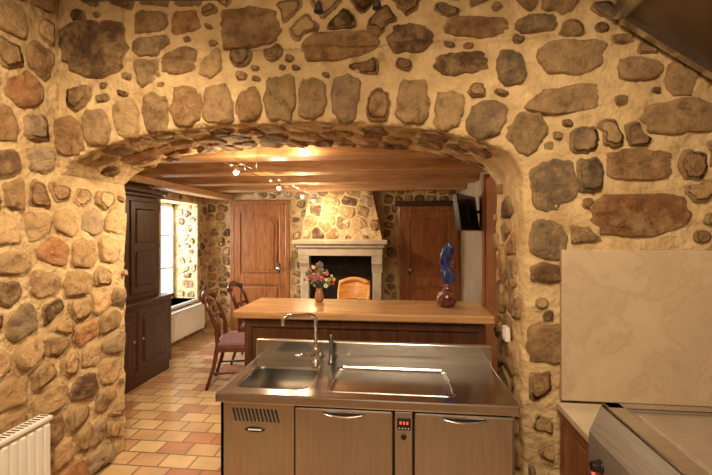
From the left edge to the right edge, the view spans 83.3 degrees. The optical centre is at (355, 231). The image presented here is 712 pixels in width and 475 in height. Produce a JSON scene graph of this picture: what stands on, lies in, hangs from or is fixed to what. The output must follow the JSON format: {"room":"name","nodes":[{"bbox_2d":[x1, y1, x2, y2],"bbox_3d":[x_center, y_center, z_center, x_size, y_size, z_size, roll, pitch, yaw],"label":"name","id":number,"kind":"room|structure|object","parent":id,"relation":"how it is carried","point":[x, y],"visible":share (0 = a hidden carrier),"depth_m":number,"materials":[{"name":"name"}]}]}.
{"room":"historic interior","nodes":[
{"label":"historic interior","id":0,"kind":"room"},
{"bbox_2d":[0,0,125,474],"bbox_3d":[-2.123,0.025,0.359,0.328,3.170,5.273,0,0,6],"label":"wall","id":1,"kind":"structure","parent":0,"point":[48,106],"depth_m":2.32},
{"bbox_2d":[0,0,127,474],"bbox_3d":[-1.818,-0.137,1.720,0.080,3.434,2.421,0,0,6],"label":"stones","id":2,"kind":"object","parent":1,"relation":"attached to","point":[24,89],"visible":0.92,"depth_m":2.29},
{"bbox_2d":[124,184,206,346],"bbox_3d":[-2.877,0.390,4.869,0.516,2.420,3.550,0,0,6],"label":"wall","id":3,"kind":"structure","parent":0,"point":[190,212],"depth_m":6.31,"materials":[{"name":"stone"}]},
{"bbox_2d":[161,203,197,309],"bbox_3d":[-2.756,0.320,5.836,0.455,1.520,0.960,0,0,6],"label":"window","id":4,"kind":"structure","parent":3,"relation":"in","point":[170,267],"depth_m":6.28,"materials":[{"name":"wood"},{"name":"white painted wood"}]},
{"bbox_2d":[94,329,244,474],"bbox_3d":[-0.482,1.650,2.015,6.000,0.100,9.300,0,0,6],"label":"floor","id":5,"kind":"structure","parent":0,"point":[173,424],"depth_m":3.45,"materials":[{"name":"tile"}]},
{"bbox_2d":[0,414,52,474],"bbox_3d":[-1.736,1.294,1.698,0.088,0.612,1.005,0,0,6],"label":"radiator","id":6,"kind":"object","parent":5,"relation":"on","point":[24,448],"visible":1,"depth_m":2.03,"materials":[{"name":"white metal"}]},
{"bbox_2d":[124,185,173,393],"bbox_3d":[-2.450,0.565,4.093,0.515,2.070,1.340,0,0,6],"label":"armoire","id":7,"kind":"object","parent":5,"relation":"on","point":[147,317],"visible":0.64,"depth_m":4.27,"materials":[{"name":"brown wood"}]},
{"bbox_2d":[171,302,204,342],"bbox_3d":[-2.472,1.349,5.793,0.088,0.501,1.085,0,0,6],"label":"radiator","id":8,"kind":"object","parent":5,"relation":"on","point":[185,321],"visible":0.77,"depth_m":5.78,"materials":[{"name":"white metal"}]},
{"bbox_2d":[201,290,244,390],"bbox_3d":[-1.318,1.110,4.272,0.627,0.988,0.450,0,0,-6],"label":"dining chair","id":9,"kind":"object","parent":5,"relation":"on","point":[230,341],"visible":0.71,"depth_m":4.07,"materials":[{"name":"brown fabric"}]},
{"bbox_2d":[227,281,248,364],"bbox_3d":[-1.278,1.110,5.013,0.629,0.988,0.454,0,0,2],"label":"dining chair","id":10,"kind":"object","parent":5,"relation":"on","point":[241,328],"visible":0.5,"depth_m":4.84,"materials":[{"name":"brown wood"}]},
{"bbox_2d":[292,191,387,299],"bbox_3d":[-0.219,0.395,6.005,1.450,2.410,0.690,0,0,6],"label":"fireplace","id":11,"kind":"object","parent":5,"relation":"on","point":[342,231],"visible":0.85,"depth_m":5.97,"materials":[{"name":"stone"}]},
{"bbox_2d":[337,277,369,299],"bbox_3d":[-0.048,1.110,5.236,0.450,0.988,0.627,0,0,6],"label":"dining chair","id":12,"kind":"object","parent":5,"relation":"on","point":[350,287],"visible":0.45,"depth_m":5.45,"materials":[{"name":"brown wood"}]},
{"bbox_2d":[233,298,494,365],"bbox_3d":[0.047,1.050,2.711,1.620,1.100,0.520,0,0,6],"label":"countertop","id":13,"kind":"structure","parent":5,"relation":"on","point":[409,321],"depth_m":2.52,"materials":[{"name":"brown wood"}]},
{"bbox_2d":[303,261,335,301],"bbox_3d":[-0.268,0.354,2.855,0.201,0.293,0.205,0,0,40],"label":"flower bouquet","id":14,"kind":"object","parent":13,"relation":"on","point":[318,273],"visible":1,"depth_m":2.84,"materials":[{"name":"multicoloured plant"}]},
{"bbox_2d":[436,241,456,307],"bbox_3d":[0.606,0.280,2.670,0.140,0.441,0.140,0,0,6],"label":"vase","id":15,"kind":"object","parent":13,"relation":"on","point":[446,298],"visible":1,"depth_m":2.65,"materials":[{"name":"blue glass"}]},
{"bbox_2d":[215,338,520,474],"bbox_3d":[0.051,1.100,1.929,1.280,1.000,0.545,0,0,6],"label":"stainless steel sink","id":16,"kind":"object","parent":5,"relation":"on","point":[381,408],"visible":1,"depth_m":1.72,"materials":[{"name":"silver metal"}]},
{"bbox_2d":[281,313,320,364],"bbox_3d":[-0.288,0.564,2.108,0.211,0.272,0.053,0,0,-21],"label":"sink faucet","id":17,"kind":"object","parent":16,"relation":"on","point":[315,350],"visible":1,"depth_m":2.12,"materials":[{"name":"silver metal"}]},
{"bbox_2d":[328,334,333,363],"bbox_3d":[-0.133,0.623,2.132,0.036,0.155,0.036,0,0,6],"label":"soap dispenser","id":18,"kind":"object","parent":16,"relation":"on","point":[331,336],"visible":1,"depth_m":2.12,"materials":[{"name":"grey metal"}]},
{"bbox_2d":[557,402,601,474],"bbox_3d":[1.455,1.228,1.768,0.935,0.745,0.392,0,0,6],"label":"base cabinet","id":19,"kind":"object","parent":5,"relation":"on","point":[577,419],"visible":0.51,"depth_m":1.86,"materials":[{"name":"red wood"}]},
{"bbox_2d":[588,403,711,474],"bbox_3d":[1.345,1.140,1.084,1.004,0.920,0.950,0,0,6],"label":"range","id":20,"kind":"object","parent":5,"relation":"on","point":[624,439],"visible":1,"depth_m":1.40,"materials":[{"name":"metal"}]},
{"bbox_2d":[158,145,455,163],"bbox_3d":[-0.768,-0.715,3.304,4.090,0.230,0.220,0,0,6],"label":"ceiling beam","id":21,"kind":"structure","parent":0,"point":[285,153],"depth_m":3.19,"materials":[{"name":"brown wood"}]},
{"bbox_2d":[137,158,485,177],"bbox_3d":[-0.675,-0.715,4.149,4.090,0.230,0.220,0,0,6],"label":"ceiling beam","id":22,"kind":"structure","parent":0,"point":[413,165],"depth_m":4.03,"materials":[{"name":"brown wood"}]},
{"bbox_2d":[155,173,478,185],"bbox_3d":[-0.582,-0.715,4.994,4.090,0.230,0.220,0,0,6],"label":"ceiling beam","id":23,"kind":"structure","parent":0,"point":[418,177],"depth_m":4.87,"materials":[{"name":"brown wood"}]},
{"bbox_2d":[192,183,466,192],"bbox_3d":[-0.489,-0.715,5.839,4.090,0.230,0.220,0,0,6],"label":"ceiling beam","id":24,"kind":"structure","parent":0,"point":[414,186],"depth_m":5.72,"materials":[{"name":"brown wood"}]},
{"bbox_2d":[207,190,459,328],"bbox_3d":[-0.582,0.390,6.503,4.820,2.420,0.200,0,0,6],"label":"wall","id":25,"kind":"structure","parent":0,"point":[389,266],"depth_m":6.45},
{"bbox_2d":[230,200,289,329],"bbox_3d":[-1.559,0.545,6.450,0.990,2.110,0.118,0,0,6],"label":"door","id":26,"kind":"structure","parent":25,"relation":"in","point":[259,229],"depth_m":6.46,"materials":[{"name":"brown wood"}]},
{"bbox_2d":[208,190,455,327],"bbox_3d":[-0.430,0.390,6.386,4.049,2.380,0.070,0,0,6],"label":"stones","id":27,"kind":"object","parent":25,"relation":"attached to","point":[388,199],"visible":0.55,"depth_m":6.46},
{"bbox_2d":[395,201,453,205],"bbox_3d":[1.097,-0.440,6.177,0.990,0.080,0.080,0,0,6],"label":"lintel","id":28,"kind":"object","parent":25,"relation":"attached to","point":[397,203],"visible":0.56,"depth_m":6.14,"materials":[{"name":"brown wood"}]},
{"bbox_2d":[399,206,458,300],"bbox_3d":[1.125,0.600,6.155,0.910,2.000,0.118,0,0,6],"label":"door","id":29,"kind":"structure","parent":25,"relation":"in","point":[424,231],"depth_m":6.17,"materials":[{"name":"brown wood"}]},
{"bbox_2d":[53,0,711,474],"bbox_3d":[0.215,-0.127,2.425,4.516,3.476,0.654,0,0,6],"label":"wall","id":30,"kind":"structure","parent":0,"point":[590,135],"depth_m":2.11,"materials":[{"name":"beige stone"}]},
{"bbox_2d":[82,0,214,0],"label":"spotlights","id":31,"kind":"object","parent":30,"relation":"attached to","point":[82,0],"depth_m":1.86,"materials":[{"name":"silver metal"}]},
{"bbox_2d":[314,0,323,14],"label":"spotlights","id":32,"kind":"object","parent":30,"relation":"attached to","point":[318,8],"depth_m":1.77,"materials":[{"name":"silver metal"}]},
{"bbox_2d":[372,0,381,10],"label":"spotlights","id":33,"kind":"object","parent":30,"relation":"attached to","point":[376,6],"depth_m":1.74,"materials":[{"name":"silver metal"}]},
{"bbox_2d":[502,325,509,341],"bbox_3d":[0.857,0.580,2.290,0.034,0.080,0.080,0,0,6],"label":"light switch","id":34,"kind":"object","parent":30,"relation":"attached to","point":[505,329],"visible":0.99,"depth_m":2.25,"materials":[{"name":"white plastic"}]},
{"bbox_2d":[560,250,711,406],"bbox_3d":[1.670,0.470,1.962,1.270,0.760,0.035,0,0,6],"label":"wall panel limestone","id":35,"kind":"object","parent":30,"relation":"attached to","point":[636,325],"depth_m":1.98,"materials":[{"name":"beige stone"}]},
{"bbox_2d":[460,172,488,304],"bbox_3d":[1.509,0.390,4.386,0.200,2.420,3.550,0,0,6],"label":"wall","id":36,"kind":"structure","parent":0,"point":[470,241],"depth_m":5.11,"materials":[{"name":"beige paint"}]},
{"bbox_2d":[452,193,481,230],"bbox_3d":[1.292,-0.210,4.398,0.270,0.402,0.580,0,0,35],"label":"television","id":37,"kind":"object","parent":36,"relation":"attached to","point":[466,212],"visible":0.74,"depth_m":4.33,"materials":[{"name":"black plastic"}]},
{"bbox_2d":[482,174,497,371],"bbox_3d":[1.303,0.500,3.705,0.060,2.200,1.050,0,0,6],"label":"door","id":38,"kind":"structure","parent":36,"relation":"in","point":[489,196],"depth_m":3.89,"materials":[{"name":"brown wood"}]},
{"bbox_3d":[-0.779,-0.860,4.714,4.820,0.080,3.800,0,0,6],"label":"ceiling","id":39,"kind":"structure","parent":0,"visible":0},
{"bbox_2d":[126,174,232,199],"bbox_3d":[-2.323,-0.560,4.808,0.230,0.080,3.550,0,0,6],"label":"ceiling beam","id":40,"kind":"structure","parent":39,"relation":"attached to","point":[138,180],"depth_m":4.91,"materials":[{"name":"brown wood"}]},
{"bbox_2d":[222,147,317,201],"bbox_3d":[-0.522,-0.626,4.318,0.583,0.388,2.930,0,0,6],"label":"spotlights","id":41,"kind":"object","parent":39,"relation":"attached to","point":[235,169],"visible":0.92,"depth_m":3.35,"materials":[{"name":"silver metal"}]},
{"bbox_3d":[2.168,0.025,-0.415,0.200,3.150,4.650,0,0,6],"label":"wall","id":42,"kind":"structure","parent":0,"visible":0},
{"bbox_2d":[613,0,711,79],"bbox_3d":[1.708,-0.927,1.168,1.040,1.145,1.535,0,0,6],"label":"range hood","id":43,"kind":"object","parent":42,"relation":"attached to","point":[682,29],"visible":1,"depth_m":1.87,"materials":[{"name":"metal"}]}
]}

